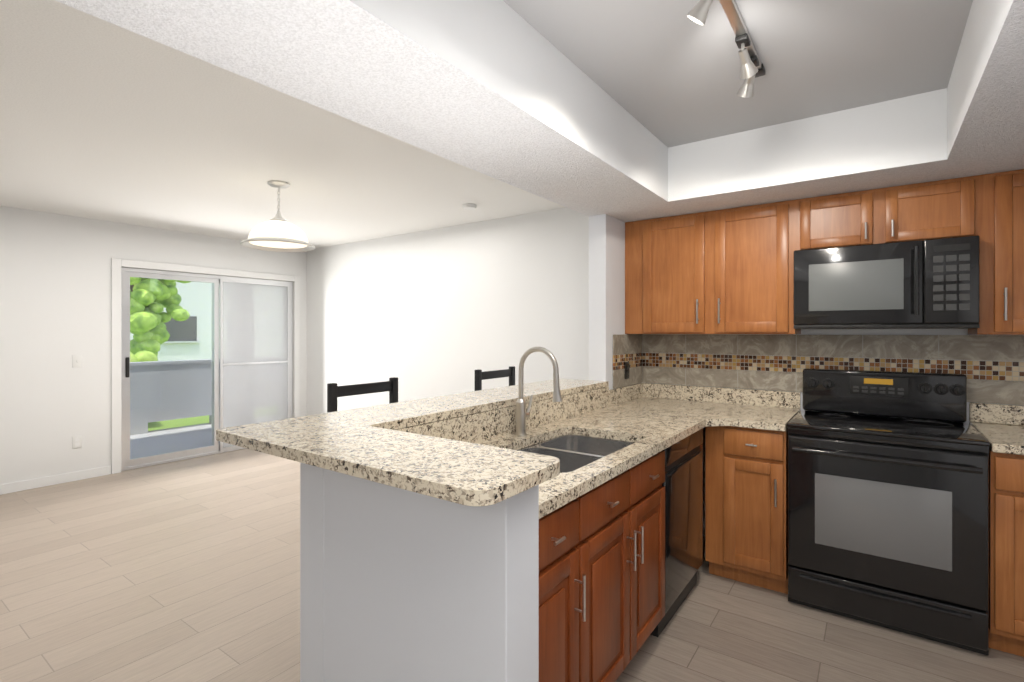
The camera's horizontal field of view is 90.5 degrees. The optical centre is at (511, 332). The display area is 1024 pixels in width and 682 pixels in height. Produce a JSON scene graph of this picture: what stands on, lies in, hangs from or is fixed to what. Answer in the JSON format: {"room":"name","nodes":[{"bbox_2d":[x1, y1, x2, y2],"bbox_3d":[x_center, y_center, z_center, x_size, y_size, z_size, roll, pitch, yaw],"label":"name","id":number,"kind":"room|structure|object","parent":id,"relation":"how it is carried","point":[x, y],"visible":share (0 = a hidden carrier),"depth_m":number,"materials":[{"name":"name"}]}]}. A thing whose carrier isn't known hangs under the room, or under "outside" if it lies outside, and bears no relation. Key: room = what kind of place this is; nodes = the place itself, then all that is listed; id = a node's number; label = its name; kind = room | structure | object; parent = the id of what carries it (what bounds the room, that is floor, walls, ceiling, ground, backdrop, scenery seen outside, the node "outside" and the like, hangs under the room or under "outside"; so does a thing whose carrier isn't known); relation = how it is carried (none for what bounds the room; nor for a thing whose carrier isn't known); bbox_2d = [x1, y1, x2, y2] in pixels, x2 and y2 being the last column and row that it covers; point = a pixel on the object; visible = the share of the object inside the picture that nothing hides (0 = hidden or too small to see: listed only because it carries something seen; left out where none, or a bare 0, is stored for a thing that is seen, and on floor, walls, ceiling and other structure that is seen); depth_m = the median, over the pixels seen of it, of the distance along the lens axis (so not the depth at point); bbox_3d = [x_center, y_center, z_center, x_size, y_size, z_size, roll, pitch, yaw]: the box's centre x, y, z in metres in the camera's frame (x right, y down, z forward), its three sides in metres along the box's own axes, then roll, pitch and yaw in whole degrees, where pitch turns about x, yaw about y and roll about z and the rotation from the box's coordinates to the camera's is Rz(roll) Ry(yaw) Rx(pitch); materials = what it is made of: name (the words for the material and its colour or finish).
{"room":"kitchen","nodes":[
{"label":"kitchen","id":0,"kind":"room"},
{"bbox_2d":[0,206,306,484],"bbox_3d":[-4.580,0.100,4.135,0.150,2.680,6.580,0,0,36],"label":"wall","id":1,"kind":"structure","parent":0,"point":[55,292],"depth_m":4.67,"materials":[{"name":"white paint"}]},
{"bbox_2d":[0,466,110,494],"bbox_3d":[-5.124,1.337,3.236,0.012,0.085,4.185,0,0,36],"label":"baseboard","id":2,"kind":"structure","parent":1,"relation":"attached to","point":[48,481],"depth_m":4.58,"materials":[{"name":"white"}]},
{"bbox_2d":[72,435,81,448],"bbox_3d":[-4.056,1.022,4.731,0.007,0.115,0.070,0,0,36],"label":"electrical outlet plate","id":3,"kind":"object","parent":1,"relation":"attached to","point":[76,441],"visible":1,"depth_m":4.73,"materials":[{"name":"white plastic"}]},
{"bbox_2d":[72,355,81,366],"bbox_3d":[-4.054,0.268,4.730,0.010,0.115,0.070,0,0,36],"label":"switch plate","id":4,"kind":"object","parent":1,"relation":"attached to","point":[76,360],"visible":1,"depth_m":4.73,"materials":[{"name":"white plastic"}]},
{"bbox_2d":[111,258,299,473],"bbox_3d":[-3.322,0.328,5.749,0.016,2.105,1.990,0,0,36],"label":"door frame","id":5,"kind":"structure","parent":1,"relation":"attached to","point":[116,264],"depth_m":4.99,"materials":[{"name":"white"}]},
{"bbox_2d":[121,267,292,470],"bbox_3d":[-3.388,0.365,5.796,0.105,2.024,1.824,0,0,36],"label":"sliding door","id":6,"kind":"structure","parent":1,"relation":"in","point":[256,351],"depth_m":5.91,"materials":[{"name":"clear glass"}]},
{"bbox_2d":[0,0,565,248],"bbox_3d":[-2.669,-1.160,2.767,4.550,0.160,6.280,0,0,36],"label":"ceiling","id":7,"kind":"structure","parent":0,"point":[101,119],"depth_m":3.06,"materials":[{"name":"paint"}]},
{"bbox_2d":[240,181,314,251],"bbox_3d":[-1.691,-0.850,3.678,0.492,0.458,0.492,0,0,36],"label":"pendant lamp","id":8,"kind":"object","parent":7,"relation":"hanging from","point":[278,232],"visible":1,"depth_m":3.60,"materials":[{"name":"white glass"}]},
{"bbox_2d":[462,203,476,209],"bbox_3d":[-0.361,-1.064,4.300,0.124,0.032,0.124,0,0,36],"label":"smoke detector","id":9,"kind":"object","parent":7,"relation":"attached to","point":[468,206],"visible":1,"depth_m":4.26,"materials":[{"name":"white plastic"}]},
{"bbox_2d":[316,467,538,681],"bbox_3d":[-0.249,0.861,1.415,0.680,1.038,0.140,0,0,36],"label":"wall","id":10,"kind":"structure","parent":0,"point":[399,585],"depth_m":1.32,"materials":[{"name":"white paint"}]},
{"bbox_2d":[307,207,588,415],"bbox_3d":[-0.749,0.100,5.346,4.670,2.680,0.150,0,0,36],"label":"wall","id":11,"kind":"structure","parent":0,"point":[450,310],"depth_m":5.17,"materials":[{"name":"white paint"}]},
{"bbox_2d":[300,214,627,681],"bbox_3d":[0.211,0.315,2.784,0.134,2.130,2.900,0,0,36],"label":"wall","id":12,"kind":"structure","parent":0,"point":[606,277],"depth_m":3.23,"materials":[{"name":"white paint"}]},
{"bbox_2d":[216,378,608,505],"bbox_3d":[0.136,0.324,2.184,1.100,0.032,2.198,0,0,36],"label":"bar","id":13,"kind":"object","parent":12,"relation":"on","point":[370,443],"visible":0.98,"depth_m":1.37,"materials":[{"name":"beige stone"}]},
{"bbox_2d":[0,448,1023,681],"bbox_3d":[-1.563,1.410,1.975,7.570,0.060,6.580,0,0,36],"label":"floor","id":14,"kind":"structure","parent":0,"point":[187,570],"depth_m":2.55,"materials":[{"name":"beige wood"}]},
{"bbox_2d":[327,377,397,412],"bbox_3d":[-0.603,0.812,2.493,0.420,1.135,0.436,0,0,36],"label":"bar stool","id":15,"kind":"object","parent":14,"relation":"on","point":[334,391],"visible":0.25,"depth_m":2.56,"materials":[{"name":"black"}]},
{"bbox_2d":[475,366,514,390],"bbox_3d":[0.041,0.812,3.391,0.420,1.135,0.436,0,0,36],"label":"bar stool","id":16,"kind":"object","parent":14,"relation":"on","point":[480,375],"visible":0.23,"depth_m":3.46,"materials":[{"name":"black"}]},
{"bbox_2d":[539,451,664,681],"bbox_3d":[0.105,0.943,1.964,0.605,0.874,1.156,0,0,36],"label":"base cabinet","id":17,"kind":"object","parent":14,"relation":"on","point":[601,581],"depth_m":1.74,"materials":[{"name":"brown wood"}]},
{"bbox_2d":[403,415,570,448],"bbox_3d":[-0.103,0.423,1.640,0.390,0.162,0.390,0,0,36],"label":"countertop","id":18,"kind":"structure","parent":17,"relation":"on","point":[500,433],"depth_m":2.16,"materials":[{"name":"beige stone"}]},
{"bbox_2d":[395,383,750,518],"bbox_3d":[0.528,0.423,2.470,0.750,0.162,2.476,0,0,36],"label":"countertop","id":19,"kind":"structure","parent":17,"relation":"on","point":[650,419],"depth_m":2.60,"materials":[{"name":"beige stone"}]},
{"bbox_2d":[515,347,561,435],"bbox_3d":[0.130,0.264,2.268,0.241,0.403,0.110,0,0,36],"label":"faucet","id":20,"kind":"object","parent":19,"relation":"on","point":[522,414],"visible":1,"depth_m":2.28,"materials":[{"name":"silver metal"}]},
{"bbox_2d":[518,435,634,472],"bbox_3d":[0.226,0.609,2.096,0.450,0.206,0.790,0,0,36],"label":"stainless steel sink","id":21,"kind":"object","parent":19,"relation":"in","point":[571,453],"visible":0.17,"depth_m":2.36,"materials":[{"name":"silver metal"}]},
{"bbox_2d":[650,428,702,636],"bbox_3d":[0.630,0.942,2.681,0.596,0.864,0.610,0,0,36],"label":"dishwasher","id":22,"kind":"object","parent":14,"relation":"on","point":[682,483],"visible":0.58,"depth_m":2.47,"materials":[{"name":"black metal"}]},
{"bbox_2d":[700,443,702,563],"bbox_3d":[0.612,0.943,2.673,0.605,0.874,0.728,0,0,36],"label":"base cabinet","id":23,"kind":"object","parent":14,"relation":"on","point":[701,446],"depth_m":2.80,"materials":[{"name":"brown wood"}]},
{"bbox_2d":[705,426,787,593],"bbox_3d":[1.408,0.943,2.952,0.401,0.874,0.664,0,0,36],"label":"base cabinet","id":24,"kind":"object","parent":14,"relation":"on","point":[746,505],"visible":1,"depth_m":2.71,"materials":[{"name":"brown wood"}]},
{"bbox_2d":[731,389,800,430],"bbox_3d":[1.427,0.435,2.934,0.353,0.138,0.676,0,0,36],"label":"countertop","id":25,"kind":"structure","parent":24,"relation":"on","point":[758,409],"depth_m":3.07,"materials":[{"name":"beige stone"}]},
{"bbox_2d":[787,368,989,655],"bbox_3d":[1.863,0.795,2.576,0.758,1.161,0.713,0,0,36],"label":"electric range","id":26,"kind":"object","parent":14,"relation":"on","point":[888,521],"visible":1,"depth_m":2.37,"materials":[{"name":"black metal"}]},
{"bbox_2d":[989,449,1023,656],"bbox_3d":[2.530,0.943,2.149,0.812,0.874,0.664,0,0,36],"label":"base cabinet","id":27,"kind":"object","parent":14,"relation":"on","point":[1006,552],"visible":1,"depth_m":2.12,"materials":[{"name":"brown wood"}]},
{"bbox_2d":[969,403,1023,454],"bbox_3d":[2.536,0.435,2.158,0.812,0.138,0.646,0,0,36],"label":"countertop","id":28,"kind":"structure","parent":27,"relation":"on","point":[999,428],"depth_m":2.53,"materials":[{"name":"beige stone"}]},
{"bbox_2d":[55,0,1023,221],"bbox_3d":[0.205,-0.995,0.537,2.720,0.490,6.000,0,0,36],"label":"soffit beam","id":29,"kind":"structure","parent":0,"point":[502,90],"depth_m":1.83,"materials":[{"name":"white paint"}]},
{"bbox_2d":[503,0,972,147],"bbox_3d":[0.683,-1.150,1.566,1.220,0.180,2.430,0,0,36],"label":"ceiling tray","id":30,"kind":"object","parent":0,"point":[666,73],"visible":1,"depth_m":1.93,"materials":[{"name":"grey paint"}]},
{"bbox_2d":[687,0,764,97],"bbox_3d":[0.633,-0.985,1.553,0.139,0.150,1.250,0,0,36],"label":"spotlights","id":31,"kind":"object","parent":30,"relation":"attached to","point":[752,68],"visible":1,"depth_m":1.78,"materials":[{"name":"silver metal"}]},
{"bbox_2d":[642,329,1023,535],"bbox_3d":[2.105,0.100,2.959,2.750,2.680,0.150,0,0,36],"label":"wall","id":32,"kind":"structure","parent":0,"point":[884,331],"depth_m":2.94,"materials":[{"name":"white paint"}]},
{"bbox_2d":[625,200,800,333],"bbox_3d":[1.264,-0.369,3.270,1.016,0.758,0.320,0,0,36],"label":"upper cabinet","id":33,"kind":"object","parent":32,"relation":"attached to","point":[727,271],"depth_m":3.11,"materials":[{"name":"brown wood"}]},
{"bbox_2d":[613,334,1023,404],"bbox_3d":[1.854,0.189,2.737,2.596,0.350,0.498,0,0,36],"label":"tile backsplash","id":34,"kind":"structure","parent":32,"relation":"attached to","point":[1002,356],"depth_m":3.09,"materials":[{"name":"tile"}]},
{"bbox_2d":[625,362,628,378],"bbox_3d":[0.782,0.258,3.446,0.007,0.115,0.073,0,0,36],"label":"outlet","id":35,"kind":"object","parent":34,"relation":"attached to","point":[626,370],"visible":1,"depth_m":3.44,"materials":[{"name":"black plastic"}]},
{"bbox_2d":[797,174,988,249],"bbox_3d":[1.987,-0.600,2.752,0.800,0.296,0.320,0,0,36],"label":"upper cabinet","id":36,"kind":"object","parent":32,"relation":"attached to","point":[956,207],"depth_m":2.58,"materials":[{"name":"brown wood"}]},
{"bbox_2d":[794,235,979,328],"bbox_3d":[1.950,-0.234,2.699,0.756,0.429,0.445,0,0,36],"label":"microwave","id":37,"kind":"object","parent":36,"relation":"attached to","point":[927,284],"visible":1,"depth_m":2.53,"materials":[{"name":"black"}]},
{"bbox_2d":[968,169,1023,334],"bbox_3d":[2.629,-0.369,2.292,0.814,0.758,0.320,0,0,36],"label":"upper cabinet","id":38,"kind":"object","parent":32,"relation":"attached to","point":[1002,252],"depth_m":2.35,"materials":[{"name":"brown wood"}]},
{"label":"outside","id":39,"kind":"structure","parent":0,"visible":0},
{"bbox_2d":[148,415,208,430],"bbox_3d":[-25.410,1.470,22.565,55.180,0.060,90.000,0,0,36],"label":"grass","id":40,"kind":"structure","parent":39,"point":[184,421],"depth_m":8.02,"materials":[{"name":"green plant"}]},
{"bbox_2d":[130,277,190,361],"bbox_3d":[-7.095,-1.176,9.957,5.669,5.245,3.105,0,0,36],"label":"tree","id":41,"kind":"object","parent":40,"relation":"on","point":[144,319],"depth_m":11.15,"materials":[{"name":"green plant"}]},
{"bbox_2d":[130,423,219,458],"bbox_3d":[-4.133,1.416,6.718,2.130,0.048,5.400,0,0,36],"label":"patio slab","id":42,"kind":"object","parent":40,"relation":"on","point":[163,434],"depth_m":6.54,"materials":[{"name":"grey concrete"}]},
{"bbox_2d":[130,359,219,434],"bbox_3d":[-4.141,-0.014,6.723,2.150,2.812,5.800,0,0,36],"label":"parapet","id":43,"kind":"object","parent":42,"relation":"on","point":[161,393],"depth_m":7.23,"materials":[{"name":"grey paint"}]},
{"bbox_2d":[130,281,219,360],"bbox_3d":[-14.807,-3.090,21.123,6.100,9.060,50.000,0,0,36],"label":"building","id":44,"kind":"structure","parent":40,"relation":"on","point":[194,342],"depth_m":19.51,"materials":[{"name":"white paint"}]}
]}

